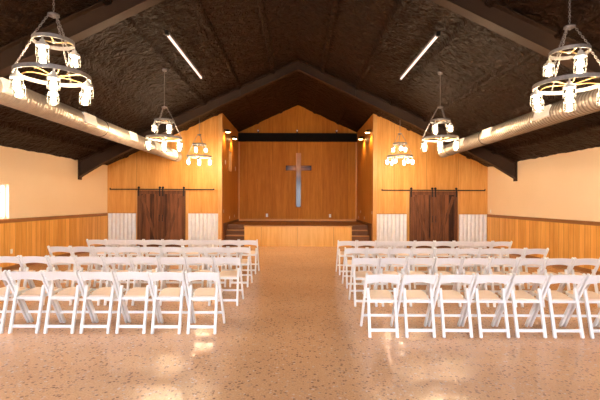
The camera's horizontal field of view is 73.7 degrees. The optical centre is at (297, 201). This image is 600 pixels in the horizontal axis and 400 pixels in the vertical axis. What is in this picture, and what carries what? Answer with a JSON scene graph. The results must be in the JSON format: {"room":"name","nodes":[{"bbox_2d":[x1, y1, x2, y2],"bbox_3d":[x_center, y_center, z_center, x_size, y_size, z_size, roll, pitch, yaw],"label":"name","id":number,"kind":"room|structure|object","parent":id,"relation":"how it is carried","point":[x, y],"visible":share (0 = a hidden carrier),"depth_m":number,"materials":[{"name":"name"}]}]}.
{"room":"event hall","nodes":[
{"label":"event hall","id":0,"kind":"room"},
{"bbox_2d":[0,145,107,267],"bbox_3d":[-7.273,0.149,6.200,0.175,3.130,26.720,0,0,0],"label":"wall","id":1,"kind":"structure","parent":0,"point":[36,184],"depth_m":11.51,"materials":[{"name":"beige paint"}]},
{"bbox_2d":[0,184,4,218],"bbox_3d":[-7.325,-0.001,9.365,0.050,0.850,1.230,0,0,0],"label":"window","id":2,"kind":"structure","parent":1,"relation":"in","point":[2,186],"depth_m":9.96,"materials":[{"name":"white glass"}]},
{"bbox_2d":[0,213,107,223],"bbox_3d":[-7.184,0.485,4.075,0.035,0.100,22.150,0,0,0],"label":"trim","id":3,"kind":"structure","parent":1,"relation":"attached to","point":[97,214],"depth_m":11.52,"materials":[{"name":"brown wood"}]},
{"bbox_2d":[78,60,516,180],"bbox_3d":[0.009,-2.699,13.200,14.400,4.018,0.200,0,0,0],"label":"beam","id":4,"kind":"structure","parent":1,"relation":"attached to","point":[500,162],"depth_m":13.19,"materials":[{"name":"brown paint"}]},
{"bbox_2d":[0,0,599,82],"bbox_3d":[0.009,-2.699,6.470,14.400,4.018,0.200,0,0,0],"label":"beam","id":5,"kind":"structure","parent":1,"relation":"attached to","point":[78,26],"depth_m":6.46,"materials":[{"name":"brown paint"}]},
{"bbox_2d":[107,113,222,246],"bbox_3d":[-5.027,-0.852,15.230,4.340,5.148,0.160,0,0,0],"label":"wall","id":6,"kind":"structure","parent":0,"point":[145,170],"depth_m":15.15,"materials":[{"name":"brown wood"}]},
{"bbox_2d":[108,213,135,246],"bbox_3d":[-6.634,1.082,15.120,1.060,1.270,0.060,0,0,0],"label":"trim","id":7,"kind":"structure","parent":6,"relation":"attached to","point":[121,226],"depth_m":15.13,"materials":[{"name":"metal"}]},
{"bbox_2d":[110,187,214,246],"bbox_3d":[-5.107,0.570,15.074,3.950,2.265,0.152,0,0,0],"label":"door","id":8,"kind":"structure","parent":6,"relation":"in","point":[173,202],"depth_m":15.07,"materials":[{"name":"brown wood"}]},
{"bbox_2d":[137,186,160,246],"bbox_3d":[-5.585,0.568,15.052,0.896,2.265,0.107,0,0,0],"label":"door","id":9,"kind":"structure","parent":8,"relation":"hanging from","point":[148,201],"depth_m":15.08,"materials":[{"name":"brown wood"}]},
{"bbox_2d":[188,213,217,246],"bbox_3d":[-3.564,1.093,15.120,1.120,1.270,0.060,0,0,0],"label":"wall panel","id":10,"kind":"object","parent":6,"relation":"attached to","point":[200,226],"depth_m":15.11,"materials":[{"name":"metal"}]},
{"bbox_2d":[218,114,221,246],"bbox_3d":[-2.927,-0.779,15.139,0.140,5.018,0.022,0,0,0],"label":"trim","id":11,"kind":"structure","parent":6,"relation":"attached to","point":[219,115],"depth_m":15.13,"materials":[{"name":"brown wood"}]},
{"bbox_2d":[223,114,238,222],"bbox_3d":[-2.937,-0.829,17.355,0.160,5.118,4.090,0,0,0],"label":"wall","id":12,"kind":"structure","parent":0,"point":[230,179],"depth_m":17.02,"materials":[{"name":"brown wood"}]},
{"bbox_2d":[238,133,356,141],"bbox_3d":[0.011,-3.080,19.240,5.720,0.400,0.120,0,0,0],"label":"beam","id":13,"kind":"structure","parent":12,"relation":"attached to","point":[242,137],"depth_m":19.18,"materials":[{"name":"black paint"}]},
{"bbox_2d":[239,105,355,218],"bbox_3d":[0.005,-1.509,19.480,14.720,6.498,0.160,0,0,0],"label":"wall","id":14,"kind":"structure","parent":0,"point":[266,187],"depth_m":19.40,"materials":[{"name":"brown wood"}]},
{"bbox_2d":[239,219,354,220],"bbox_3d":[-0.004,1.300,19.388,5.620,0.880,0.024,0,0,0],"label":"baseboard","id":15,"kind":"structure","parent":14,"relation":"attached to","point":[239,219],"depth_m":19.38,"materials":[{"name":"brown wood"}]},
{"bbox_2d":[286,153,310,206],"bbox_3d":[0.049,-1.030,19.337,1.240,2.600,0.124,0,0,0],"label":"wooden cross","id":16,"kind":"object","parent":14,"relation":"attached to","point":[298,168],"visible":1,"depth_m":19.27,"materials":[{"name":"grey wood"}]},
{"bbox_2d":[0,0,599,166],"bbox_3d":[0.011,-3.096,6.200,14.720,3.724,26.720,0,0,0],"label":"ceiling","id":17,"kind":"structure","parent":0,"point":[488,78],"depth_m":9.49,"materials":[{"name":"brown plastic"}]},
{"bbox_2d":[9,0,93,105],"bbox_3d":[-3.012,-2.282,4.940,0.853,2.024,0.964,0,0,28],"label":"chandelier","id":18,"kind":"object","parent":17,"relation":"hanging from","point":[18,79],"visible":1,"depth_m":4.88,"materials":[{"name":"metal"}]},
{"bbox_2d":[10,77,22,90],"bbox_3d":[-3.212,-1.341,4.575,0.120,0.128,0.120,0,0,-32],"label":"glass jar","id":19,"kind":"object","parent":18,"relation":"on","point":[15,83],"depth_m":4.57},
{"bbox_2d":[36,45,47,58],"bbox_3d":[-3.007,-1.762,4.714,0.120,0.128,0.120,0,0,-32],"label":"glass jar","id":20,"kind":"object","parent":18,"relation":"on","point":[42,51],"depth_m":4.70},
{"bbox_2d":[47,78,59,90],"bbox_3d":[-2.798,-1.340,4.588,0.120,0.128,0.120,0,0,-32],"label":"glass jar","id":21,"kind":"object","parent":18,"relation":"on","point":[53,83],"depth_m":4.58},
{"bbox_2d":[0,77,181,161],"bbox_3d":[-4.384,-2.033,3.830,0.412,1.190,21.660,0,0,0],"label":"spiral duct","id":22,"kind":"object","parent":17,"relation":"hanging from","point":[36,104],"visible":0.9,"depth_m":7.68,"materials":[{"name":"silver metal"}]},
{"bbox_2d":[0,77,26,99],"bbox_3d":[-4.273,-1.660,5.950,0.187,0.234,0.460,0,0,0],"label":"register","id":23,"kind":"object","parent":22,"relation":"attached to","point":[5,92],"depth_m":5.79,"materials":[{"name":"silver metal"}]},
{"bbox_2d":[82,112,97,126],"bbox_3d":[-4.273,-1.660,8.150,0.187,0.234,0.460,0,0,0],"label":"register","id":24,"kind":"object","parent":22,"relation":"attached to","point":[89,120],"depth_m":8.08,"materials":[{"name":"silver metal"}]},
{"bbox_2d":[145,68,182,151],"bbox_3d":[-3.212,-2.221,9.650,0.964,1.961,0.853,0,0,12],"label":"chandelier","id":25,"kind":"object","parent":17,"relation":"hanging from","point":[148,144],"visible":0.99,"depth_m":9.55,"materials":[{"name":"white metal"}]},
{"bbox_2d":[165,30,202,79],"bbox_3d":[-2.518,-3.345,9.100,0.070,0.292,2.840,0,0,0],"label":"strip light","id":26,"kind":"object","parent":17,"relation":"hanging from","point":[167,33],"visible":1,"depth_m":8.71,"materials":[{"name":"beige"}]},
{"bbox_2d":[186,119,211,165],"bbox_3d":[-3.362,-2.192,13.700,0.964,1.881,0.853,0,0,16],"label":"chandelier","id":27,"kind":"object","parent":17,"relation":"hanging from","point":[198,157],"visible":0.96,"depth_m":13.60,"materials":[{"name":"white metal"}]},
{"bbox_2d":[385,133,414,165],"bbox_3d":[3.408,-2.156,13.300,0.964,1.877,0.853,0,0,4],"label":"chandelier","id":28,"kind":"object","parent":17,"relation":"hanging from","point":[402,148],"visible":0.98,"depth_m":13.25,"materials":[{"name":"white metal"}]},
{"bbox_2d":[399,31,439,79],"bbox_3d":[2.712,-3.287,9.100,0.070,0.212,2.840,0,0,0],"label":"strip light","id":29,"kind":"object","parent":17,"relation":"hanging from","point":[437,34],"visible":1,"depth_m":8.69,"materials":[{"name":"beige"}]},
{"bbox_2d":[421,71,459,151],"bbox_3d":[3.408,-2.156,9.550,0.964,1.877,0.853,0,0,-10],"label":"chandelier","id":30,"kind":"object","parent":17,"relation":"hanging from","point":[439,141],"visible":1,"depth_m":9.46,"materials":[{"name":"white metal"}]},
{"bbox_2d":[438,88,599,156],"bbox_3d":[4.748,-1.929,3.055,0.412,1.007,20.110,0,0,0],"label":"spiral duct","id":31,"kind":"object","parent":17,"relation":"hanging from","point":[585,102],"visible":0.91,"depth_m":7.98,"materials":[{"name":"silver metal"}]},
{"bbox_2d":[533,104,551,120],"bbox_3d":[4.634,-1.648,7.500,0.187,0.234,0.460,0,0,0],"label":"register","id":32,"kind":"object","parent":31,"relation":"attached to","point":[545,115],"depth_m":7.41,"materials":[{"name":"silver metal"}]},
{"bbox_2d":[530,0,599,112],"bbox_3d":[3.538,-2.136,5.200,0.964,1.797,0.853,0,0,4],"label":"chandelier","id":33,"kind":"object","parent":17,"relation":"hanging from","point":[569,90],"visible":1,"depth_m":5.18,"materials":[{"name":"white metal"}]},
{"bbox_2d":[0,246,599,399],"bbox_3d":[-0.006,1.815,6.200,14.720,0.150,26.720,0,0,0],"label":"floor","id":34,"kind":"structure","parent":0,"point":[295,333],"depth_m":4.66,"materials":[{"name":"concrete"}]},
{"bbox_2d":[0,270,29,333],"bbox_3d":[-4.047,1.317,5.477,0.451,0.838,0.551,0,0,0],"label":"folding chair","id":35,"kind":"object","parent":34,"relation":"on","point":[8,291],"visible":0.87,"depth_m":5.33,"materials":[{"name":"white plastic"}]},
{"bbox_2d":[0,255,34,300],"bbox_3d":[-4.861,1.314,6.891,0.451,0.838,0.551,0,0,0],"label":"folding chair","id":36,"kind":"object","parent":34,"relation":"on","point":[3,259],"visible":0.33,"depth_m":6.69,"materials":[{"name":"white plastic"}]},
{"bbox_2d":[6,270,61,333],"bbox_3d":[-3.581,1.319,5.482,0.451,0.838,0.551,0,0,0],"label":"folding chair","id":37,"kind":"object","parent":34,"relation":"on","point":[40,293],"visible":0.92,"depth_m":5.31,"materials":[{"name":"white plastic"}]},
{"bbox_2d":[19,255,59,304],"bbox_3d":[-4.401,1.316,6.892,0.451,0.838,0.551,0,0,0],"label":"folding chair","id":38,"kind":"object","parent":34,"relation":"on","point":[27,259],"visible":0.32,"depth_m":6.68,"materials":[{"name":"white plastic"}]},
{"bbox_2d":[47,246,71,286],"bbox_3d":[-4.833,1.314,8.333,0.451,0.838,0.551,0,0,0],"label":"folding chair","id":39,"kind":"object","parent":34,"relation":"on","point":[51,250],"visible":0.41,"depth_m":8.12,"materials":[{"name":"white plastic"}]},
{"bbox_2d":[46,255,86,305],"bbox_3d":[-3.939,1.317,6.889,0.451,0.838,0.551,0,0,0],"label":"folding chair","id":40,"kind":"object","parent":34,"relation":"on","point":[57,259],"visible":0.52,"depth_m":6.68,"materials":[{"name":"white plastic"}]},
{"bbox_2d":[41,270,94,333],"bbox_3d":[-3.116,1.320,5.477,0.451,0.838,0.551,0,0,0],"label":"folding chair","id":41,"kind":"object","parent":34,"relation":"on","point":[76,292],"visible":0.98,"depth_m":5.30,"materials":[{"name":"white plastic"}]},
{"bbox_2d":[70,246,98,286],"bbox_3d":[-4.378,1.316,8.329,0.451,0.838,0.551,0,0,0],"label":"folding chair","id":42,"kind":"object","parent":34,"relation":"on","point":[73,249],"visible":0.35,"depth_m":8.11,"materials":[{"name":"white plastic"}]},
{"bbox_2d":[74,255,114,305],"bbox_3d":[-3.479,1.319,6.890,0.451,0.838,0.551,0,0,0],"label":"folding chair","id":43,"kind":"object","parent":34,"relation":"on","point":[79,260],"visible":0.43,"depth_m":6.68,"materials":[{"name":"white plastic"}]},
{"bbox_2d":[86,239,112,271],"bbox_3d":[-4.812,1.314,9.779,0.451,0.838,0.551,0,0,0],"label":"folding chair","id":44,"kind":"object","parent":34,"relation":"on","point":[89,242],"visible":0.37,"depth_m":9.57,"materials":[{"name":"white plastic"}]},
{"bbox_2d":[77,270,127,333],"bbox_3d":[-2.650,1.322,5.480,0.451,0.838,0.551,0,0,0],"label":"folding chair","id":45,"kind":"object","parent":34,"relation":"on","point":[104,293],"visible":0.95,"depth_m":5.30,"materials":[{"name":"white plastic"}]},
{"bbox_2d":[92,246,123,286],"bbox_3d":[-3.921,1.317,8.328,0.451,0.838,0.551,0,0,0],"label":"folding chair","id":46,"kind":"object","parent":34,"relation":"on","point":[96,250],"visible":0.44,"depth_m":8.12,"materials":[{"name":"white plastic"}]},
{"bbox_2d":[102,255,138,305],"bbox_3d":[-3.018,1.320,6.890,0.451,0.838,0.551,0,0,0],"label":"folding chair","id":47,"kind":"object","parent":34,"relation":"on","point":[107,260],"visible":0.45,"depth_m":6.68,"materials":[{"name":"white plastic"}]},
{"bbox_2d":[115,246,142,282],"bbox_3d":[-3.465,1.319,8.328,0.451,0.838,0.551,0,0,0],"label":"folding chair","id":48,"kind":"object","parent":34,"relation":"on","point":[118,249],"visible":0.34,"depth_m":8.12,"materials":[{"name":"white plastic"}]},
{"bbox_2d":[113,270,159,333],"bbox_3d":[-2.183,1.323,5.482,0.451,0.838,0.551,0,0,0],"label":"folding chair","id":49,"kind":"object","parent":34,"relation":"on","point":[137,293],"visible":0.9,"depth_m":5.30,"materials":[{"name":"white plastic"}]},
{"bbox_2d":[124,239,149,270],"bbox_3d":[-3.904,1.317,9.777,0.451,0.838,0.551,0,0,0],"label":"folding chair","id":50,"kind":"object","parent":34,"relation":"on","point":[127,242],"visible":0.37,"depth_m":9.56,"materials":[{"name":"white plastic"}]},
{"bbox_2d":[130,256,164,305],"bbox_3d":[-2.558,1.322,6.890,0.451,0.838,0.551,0,0,0],"label":"folding chair","id":51,"kind":"object","parent":34,"relation":"on","point":[134,260],"visible":0.36,"depth_m":6.68,"materials":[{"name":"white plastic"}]},
{"bbox_2d":[137,246,166,286],"bbox_3d":[-3.008,1.321,8.333,0.451,0.838,0.551,0,0,0],"label":"folding chair","id":52,"kind":"object","parent":34,"relation":"on","point":[140,249],"visible":0.36,"depth_m":8.12,"materials":[{"name":"white plastic"}]},
{"bbox_2d":[143,239,167,269],"bbox_3d":[-3.448,1.319,9.778,0.451,0.838,0.551,0,0,0],"label":"folding chair","id":53,"kind":"object","parent":34,"relation":"on","point":[146,242],"visible":0.4,"depth_m":9.57,"materials":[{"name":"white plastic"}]},
{"bbox_2d":[149,270,192,333],"bbox_3d":[-1.718,1.325,5.476,0.451,0.838,0.551,0,0,0],"label":"folding chair","id":54,"kind":"object","parent":34,"relation":"on","point":[170,293],"visible":0.89,"depth_m":5.30,"materials":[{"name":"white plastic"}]},
{"bbox_2d":[160,246,183,286],"bbox_3d":[-2.551,1.322,8.332,0.451,0.838,0.551,0,0,0],"label":"folding chair","id":55,"kind":"object","parent":34,"relation":"on","point":[163,249],"visible":0.47,"depth_m":8.11,"materials":[{"name":"white plastic"}]},
{"bbox_2d":[157,256,187,305],"bbox_3d":[-2.098,1.324,6.886,0.451,0.838,0.551,0,0,0],"label":"folding chair","id":56,"kind":"object","parent":34,"relation":"on","point":[162,260],"visible":0.38,"depth_m":6.67,"materials":[{"name":"white plastic"}]},
{"bbox_2d":[162,239,182,270],"bbox_3d":[-2.995,1.321,9.777,0.451,0.838,0.551,0,0,0],"label":"folding chair","id":57,"kind":"object","parent":34,"relation":"on","point":[165,242],"visible":0.47,"depth_m":9.57,"materials":[{"name":"white plastic"}]},
{"bbox_2d":[181,239,204,270],"bbox_3d":[-2.540,1.322,9.778,0.451,0.838,0.551,0,0,0],"label":"folding chair","id":58,"kind":"object","parent":34,"relation":"on","point":[184,242],"visible":0.36,"depth_m":9.56,"materials":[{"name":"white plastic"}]},
{"bbox_2d":[183,246,207,286],"bbox_3d":[-2.095,1.324,8.331,0.451,0.838,0.551,0,0,0],"label":"folding chair","id":59,"kind":"object","parent":34,"relation":"on","point":[185,249],"visible":0.34,"depth_m":8.11,"materials":[{"name":"white plastic"}]},
{"bbox_2d":[185,256,215,305],"bbox_3d":[-1.637,1.325,6.890,0.451,0.838,0.551,0,0,0],"label":"folding chair","id":60,"kind":"object","parent":34,"relation":"on","point":[189,260],"visible":0.39,"depth_m":6.68,"materials":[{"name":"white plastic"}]},
{"bbox_2d":[184,270,225,333],"bbox_3d":[-1.252,1.327,5.476,0.451,0.838,0.551,0,0,0],"label":"folding chair","id":61,"kind":"object","parent":34,"relation":"on","point":[200,293],"visible":1,"depth_m":5.31,"materials":[{"name":"white plastic"}]},
{"bbox_2d":[201,239,220,269],"bbox_3d":[-2.086,1.324,9.783,0.451,0.838,0.551,0,0,0],"label":"folding chair","id":62,"kind":"object","parent":34,"relation":"on","point":[203,242],"visible":0.4,"depth_m":9.58,"materials":[{"name":"white plastic"}]},
{"bbox_2d":[205,246,229,286],"bbox_3d":[-1.637,1.325,8.327,0.451,0.838,0.551,0,0,0],"label":"folding chair","id":63,"kind":"object","parent":34,"relation":"on","point":[208,249],"visible":0.52,"depth_m":8.11,"materials":[{"name":"white plastic"}]},
{"bbox_2d":[213,256,243,305],"bbox_3d":[-1.176,1.327,6.886,0.451,0.838,0.551,0,0,0],"label":"folding chair","id":64,"kind":"object","parent":34,"relation":"on","point":[217,260],"visible":0.74,"depth_m":6.70,"materials":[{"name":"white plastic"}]},
{"bbox_2d":[220,239,239,270],"bbox_3d":[-1.631,1.325,9.783,0.451,0.838,0.551,0,0,0],"label":"folding chair","id":65,"kind":"object","parent":34,"relation":"on","point":[222,242],"visible":0.52,"depth_m":9.57,"materials":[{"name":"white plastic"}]},
{"bbox_2d":[224,225,244,245],"bbox_3d":[-2.450,1.337,15.880,0.786,0.789,0.860,0,0,0],"label":"steps","id":66,"kind":"structure","parent":34,"relation":"on","point":[234,232],"depth_m":16.03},
{"bbox_2d":[228,246,252,286],"bbox_3d":[-1.182,1.327,8.329,0.451,0.838,0.551,0,0,0],"label":"folding chair","id":67,"kind":"object","parent":34,"relation":"on","point":[244,262],"visible":0.72,"depth_m":8.13,"materials":[{"name":"white plastic"}]},
{"bbox_2d":[239,239,259,273],"bbox_3d":[-1.176,1.327,9.783,0.451,0.838,0.551,0,0,0],"label":"folding chair","id":68,"kind":"object","parent":34,"relation":"on","point":[255,253],"visible":0.73,"depth_m":9.59,"materials":[{"name":"white plastic"}]},
{"bbox_2d":[228,221,365,246],"bbox_3d":[-0.005,1.343,17.402,5.676,0.795,3.945,0,0,0],"label":"stage","id":69,"kind":"object","parent":34,"relation":"on","point":[268,233],"visible":0.98,"depth_m":15.45,"materials":[{"name":"brown wood"}]},
{"bbox_2d":[336,240,356,274],"bbox_3d":[1.173,1.335,9.683,0.451,0.838,0.551,0,0,0],"label":"folding chair","id":70,"kind":"object","parent":34,"relation":"on","point":[339,243],"visible":0.72,"depth_m":9.49,"materials":[{"name":"white plastic"}]},
{"bbox_2d":[342,247,366,288],"bbox_3d":[1.168,1.335,8.251,0.451,0.838,0.551,0,0,0],"label":"folding chair","id":71,"kind":"object","parent":34,"relation":"on","point":[346,262],"visible":0.71,"depth_m":8.05,"materials":[{"name":"white plastic"}]},
{"bbox_2d":[350,225,370,246],"bbox_3d":[2.465,1.354,15.880,0.736,0.789,0.860,0,0,0],"label":"steps","id":72,"kind":"structure","parent":34,"relation":"on","point":[359,232],"depth_m":16.03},
{"bbox_2d":[348,257,379,306],"bbox_3d":[1.132,1.335,6.868,0.451,0.838,0.551,0,0,0],"label":"folding chair","id":73,"kind":"object","parent":34,"relation":"on","point":[357,275],"visible":0.75,"depth_m":6.69,"materials":[{"name":"white plastic"}]},
{"bbox_2d":[355,240,375,273],"bbox_3d":[1.632,1.337,9.677,0.451,0.838,0.551,0,0,0],"label":"folding chair","id":74,"kind":"object","parent":34,"relation":"on","point":[359,243],"visible":0.43,"depth_m":9.47,"materials":[{"name":"white plastic"}]},
{"bbox_2d":[365,247,389,288],"bbox_3d":[1.622,1.337,8.253,0.451,0.838,0.551,0,0,0],"label":"folding chair","id":75,"kind":"object","parent":34,"relation":"on","point":[369,250],"visible":0.45,"depth_m":8.03,"materials":[{"name":"white plastic"}]},
{"bbox_2d":[360,273,400,337],"bbox_3d":[1.102,1.335,5.366,0.451,0.838,0.551,0,0,0],"label":"folding chair","id":76,"kind":"object","parent":34,"relation":"on","point":[373,296],"visible":1,"depth_m":5.19,"materials":[{"name":"white plastic"}]},
{"bbox_2d":[374,240,395,270],"bbox_3d":[2.090,1.338,9.683,0.451,0.838,0.551,0,0,0],"label":"folding chair","id":77,"kind":"object","parent":34,"relation":"on","point":[378,243],"visible":0.38,"depth_m":9.48,"materials":[{"name":"white plastic"}]},
{"bbox_2d":[377,257,406,306],"bbox_3d":[1.593,1.337,6.873,0.451,0.838,0.551,0,0,0],"label":"folding chair","id":78,"kind":"object","parent":34,"relation":"on","point":[383,261],"visible":0.53,"depth_m":6.67,"materials":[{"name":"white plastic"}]},
{"bbox_2d":[385,247,412,288],"bbox_3d":[2.076,1.338,8.253,0.451,0.838,0.551,0,0,0],"label":"folding chair","id":79,"kind":"object","parent":34,"relation":"on","point":[392,250],"visible":0.41,"depth_m":8.04,"materials":[{"name":"white plastic"}]},
{"bbox_2d":[393,240,414,272],"bbox_3d":[2.549,1.340,9.680,0.451,0.838,0.551,0,0,0],"label":"folding chair","id":80,"kind":"object","parent":34,"relation":"on","point":[398,243],"visible":0.33,"depth_m":9.46,"materials":[{"name":"white plastic"}]},
{"bbox_2d":[394,273,438,337],"bbox_3d":[1.577,1.337,5.367,0.451,0.838,0.551,0,0,0],"label":"folding chair","id":81,"kind":"object","parent":34,"relation":"on","point":[408,296],"visible":0.89,"depth_m":5.20,"materials":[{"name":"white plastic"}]},
{"bbox_2d":[401,257,434,306],"bbox_3d":[2.054,1.338,6.873,0.451,0.838,0.551,0,0,0],"label":"folding chair","id":82,"kind":"object","parent":34,"relation":"on","point":[410,261],"visible":0.47,"depth_m":6.67,"materials":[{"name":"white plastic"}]},
{"bbox_2d":[410,247,434,288],"bbox_3d":[2.529,1.340,8.253,0.451,0.838,0.551,0,0,0],"label":"folding chair","id":83,"kind":"object","parent":34,"relation":"on","point":[431,251],"visible":0.49,"depth_m":8.04,"materials":[{"name":"white plastic"}]},
{"bbox_2d":[410,240,434,272],"bbox_3d":[3.008,1.341,9.681,0.451,0.838,0.551,0,0,0],"label":"folding chair","id":84,"kind":"object","parent":34,"relation":"on","point":[417,243],"visible":0.37,"depth_m":9.47,"materials":[{"name":"white plastic"}]},
{"bbox_2d":[434,240,453,271],"bbox_3d":[3.468,1.343,9.681,0.451,0.838,0.551,0,0,0],"label":"folding chair","id":85,"kind":"object","parent":34,"relation":"on","point":[438,243],"visible":0.34,"depth_m":9.47,"materials":[{"name":"white plastic"}]},
{"bbox_2d":[427,257,462,306],"bbox_3d":[2.516,1.340,6.869,0.451,0.838,0.551,0,0,0],"label":"folding chair","id":86,"kind":"object","parent":34,"relation":"on","point":[438,261],"visible":0.39,"depth_m":6.66,"materials":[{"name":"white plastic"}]},
{"bbox_2d":[434,247,457,284],"bbox_3d":[2.984,1.341,8.251,0.451,0.838,0.551,0,0,0],"label":"folding chair","id":87,"kind":"object","parent":34,"relation":"on","point":[440,250],"visible":0.33,"depth_m":8.04,"materials":[{"name":"white plastic"}]},
{"bbox_2d":[427,273,475,337],"bbox_3d":[2.050,1.338,5.368,0.451,0.838,0.551,0,0,0],"label":"folding chair","id":88,"kind":"object","parent":34,"relation":"on","point":[444,296],"visible":0.84,"depth_m":5.20,"materials":[{"name":"white plastic"}]},
{"bbox_2d":[447,241,473,271],"bbox_3d":[3.926,1.345,9.682,0.451,0.838,0.551,0,0,0],"label":"folding chair","id":89,"kind":"object","parent":34,"relation":"on","point":[458,243],"visible":0.37,"depth_m":9.47,"materials":[{"name":"white plastic"}]},
{"bbox_2d":[452,247,480,288],"bbox_3d":[3.437,1.343,8.251,0.451,0.838,0.551,0,0,0],"label":"folding chair","id":90,"kind":"object","parent":34,"relation":"on","point":[464,250],"visible":0.31,"depth_m":8.03,"materials":[{"name":"white plastic"}]},
{"bbox_2d":[454,257,490,306],"bbox_3d":[2.977,1.341,6.872,0.451,0.838,0.551,0,0,0],"label":"folding chair","id":91,"kind":"object","parent":34,"relation":"on","point":[466,261],"visible":0.42,"depth_m":6.67,"materials":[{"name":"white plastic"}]},
{"bbox_2d":[466,241,492,272],"bbox_3d":[4.385,1.346,9.682,0.451,0.838,0.551,0,0,0],"label":"folding chair","id":92,"kind":"object","parent":34,"relation":"on","point":[479,243],"visible":0.4,"depth_m":9.48,"materials":[{"name":"white plastic"}]},
{"bbox_2d":[461,273,512,337],"bbox_3d":[2.524,1.340,5.370,0.451,0.838,0.551,0,0,0],"label":"folding chair","id":93,"kind":"object","parent":34,"relation":"on","point":[481,296],"visible":0.94,"depth_m":5.20,"materials":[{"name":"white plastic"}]},
{"bbox_2d":[474,247,502,288],"bbox_3d":[3.892,1.345,8.253,0.451,0.838,0.551,0,0,0],"label":"folding chair","id":94,"kind":"object","parent":34,"relation":"on","point":[488,250],"visible":0.46,"depth_m":8.04,"materials":[{"name":"white plastic"}]},
{"bbox_2d":[480,257,518,306],"bbox_3d":[3.437,1.343,6.866,0.451,0.838,0.551,0,0,0],"label":"folding chair","id":95,"kind":"object","parent":34,"relation":"on","point":[494,261],"visible":0.44,"depth_m":6.66,"materials":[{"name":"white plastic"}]},
{"bbox_2d":[486,241,512,272],"bbox_3d":[4.844,1.348,9.680,0.451,0.838,0.551,0,0,0],"label":"folding chair","id":96,"kind":"object","parent":34,"relation":"on","point":[500,243],"visible":0.4,"depth_m":9.47,"materials":[{"name":"white plastic"}]},
{"bbox_2d":[496,248,525,288],"bbox_3d":[4.345,1.346,8.253,0.451,0.838,0.551,0,0,0],"label":"folding chair","id":97,"kind":"object","parent":34,"relation":"on","point":[521,252],"visible":0.36,"depth_m":8.04,"materials":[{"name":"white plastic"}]},
{"bbox_2d":[495,273,549,337],"bbox_3d":[2.998,1.341,5.374,0.451,0.838,0.551,0,0,0],"label":"folding chair","id":98,"kind":"object","parent":34,"relation":"on","point":[516,296],"visible":0.96,"depth_m":5.21,"materials":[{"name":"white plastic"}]},
{"bbox_2d":[506,257,546,306],"bbox_3d":[3.899,1.345,6.873,0.451,0.838,0.551,0,0,0],"label":"folding chair","id":99,"kind":"object","parent":34,"relation":"on","point":[525,261],"visible":0.59,"depth_m":6.67,"materials":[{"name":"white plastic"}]},
{"bbox_2d":[519,248,548,288],"bbox_3d":[4.800,1.348,8.247,0.451,0.838,0.551,0,0,0],"label":"folding chair","id":100,"kind":"object","parent":34,"relation":"on","point":[544,252],"visible":0.37,"depth_m":8.03,"materials":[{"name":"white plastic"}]},
{"bbox_2d":[532,257,574,305],"bbox_3d":[4.359,1.346,6.871,0.451,0.838,0.551,0,0,0],"label":"folding chair","id":101,"kind":"object","parent":34,"relation":"on","point":[554,261],"visible":0.45,"depth_m":6.67,"materials":[{"name":"white plastic"}]},
{"bbox_2d":[529,273,586,338],"bbox_3d":[3.472,1.343,5.369,0.451,0.838,0.551,0,0,0],"label":"folding chair","id":102,"kind":"object","parent":34,"relation":"on","point":[552,296],"visible":0.94,"depth_m":5.20,"materials":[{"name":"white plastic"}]},
{"bbox_2d":[558,257,599,307],"bbox_3d":[4.821,1.348,6.872,0.451,0.838,0.551,0,0,0],"label":"folding chair","id":103,"kind":"object","parent":34,"relation":"on","point":[584,261],"visible":0.52,"depth_m":6.68,"materials":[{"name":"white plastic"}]},
{"bbox_2d":[563,273,599,338],"bbox_3d":[3.946,1.345,5.368,0.451,0.838,0.551,0,0,0],"label":"folding chair","id":104,"kind":"object","parent":34,"relation":"on","point":[588,297],"visible":0.91,"depth_m":5.22,"materials":[{"name":"white plastic"}]},
{"bbox_2d":[357,114,372,246],"bbox_3d":[2.943,-0.809,17.355,0.160,5.118,4.090,0,0,0],"label":"wall","id":105,"kind":"structure","parent":0,"point":[364,147],"depth_m":16.89,"materials":[{"name":"brown wood"}]},
{"bbox_2d":[372,114,487,247],"bbox_3d":[5.033,-0.816,15.230,4.340,5.148,0.160,0,0,0],"label":"wall","id":106,"kind":"structure","parent":0,"point":[429,170],"depth_m":15.15,"materials":[{"name":"brown wood"}]},
{"bbox_2d":[373,115,376,247],"bbox_3d":[2.933,-0.759,15.139,0.140,5.018,0.022,0,0,0],"label":"trim","id":107,"kind":"structure","parent":106,"relation":"attached to","point":[374,116],"depth_m":15.13,"materials":[{"name":"brown wood"}]},
{"bbox_2d":[377,214,406,247],"bbox_3d":[3.556,1.117,15.120,1.120,1.270,0.060,0,0,0],"label":"trim","id":108,"kind":"structure","parent":106,"relation":"attached to","point":[390,227],"depth_m":15.12,"materials":[{"name":"metal"}]},
{"bbox_2d":[381,187,485,247],"bbox_3d":[5.118,0.605,15.074,3.920,2.265,0.152,0,0,0],"label":"door","id":109,"kind":"structure","parent":106,"relation":"in","point":[421,203],"depth_m":15.07,"materials":[{"name":"brown wood"}]},
{"bbox_2d":[434,187,457,247],"bbox_3d":[5.581,0.607,15.052,0.896,2.265,0.107,0,0,0],"label":"door","id":110,"kind":"structure","parent":109,"relation":"hanging from","point":[445,202],"depth_m":15.08,"materials":[{"name":"brown wood"}]},
{"bbox_2d":[459,214,486,247],"bbox_3d":[6.626,1.128,15.120,1.060,1.270,0.060,0,0,0],"label":"trim","id":111,"kind":"structure","parent":106,"relation":"attached to","point":[472,227],"depth_m":15.12,"materials":[{"name":"metal"}]},
{"bbox_2d":[487,147,599,270],"bbox_3d":[7.272,0.201,6.200,0.175,3.130,26.720,0,0,0],"label":"wall","id":112,"kind":"structure","parent":0,"point":[566,186],"depth_m":11.34,"materials":[{"name":"beige paint"}]},
{"bbox_2d":[487,214,599,225],"bbox_3d":[7.181,0.535,4.075,0.035,0.100,22.150,0,0,0],"label":"trim","id":113,"kind":"structure","parent":112,"relation":"attached to","point":[593,223],"depth_m":11.37,"materials":[{"name":"brown wood"}]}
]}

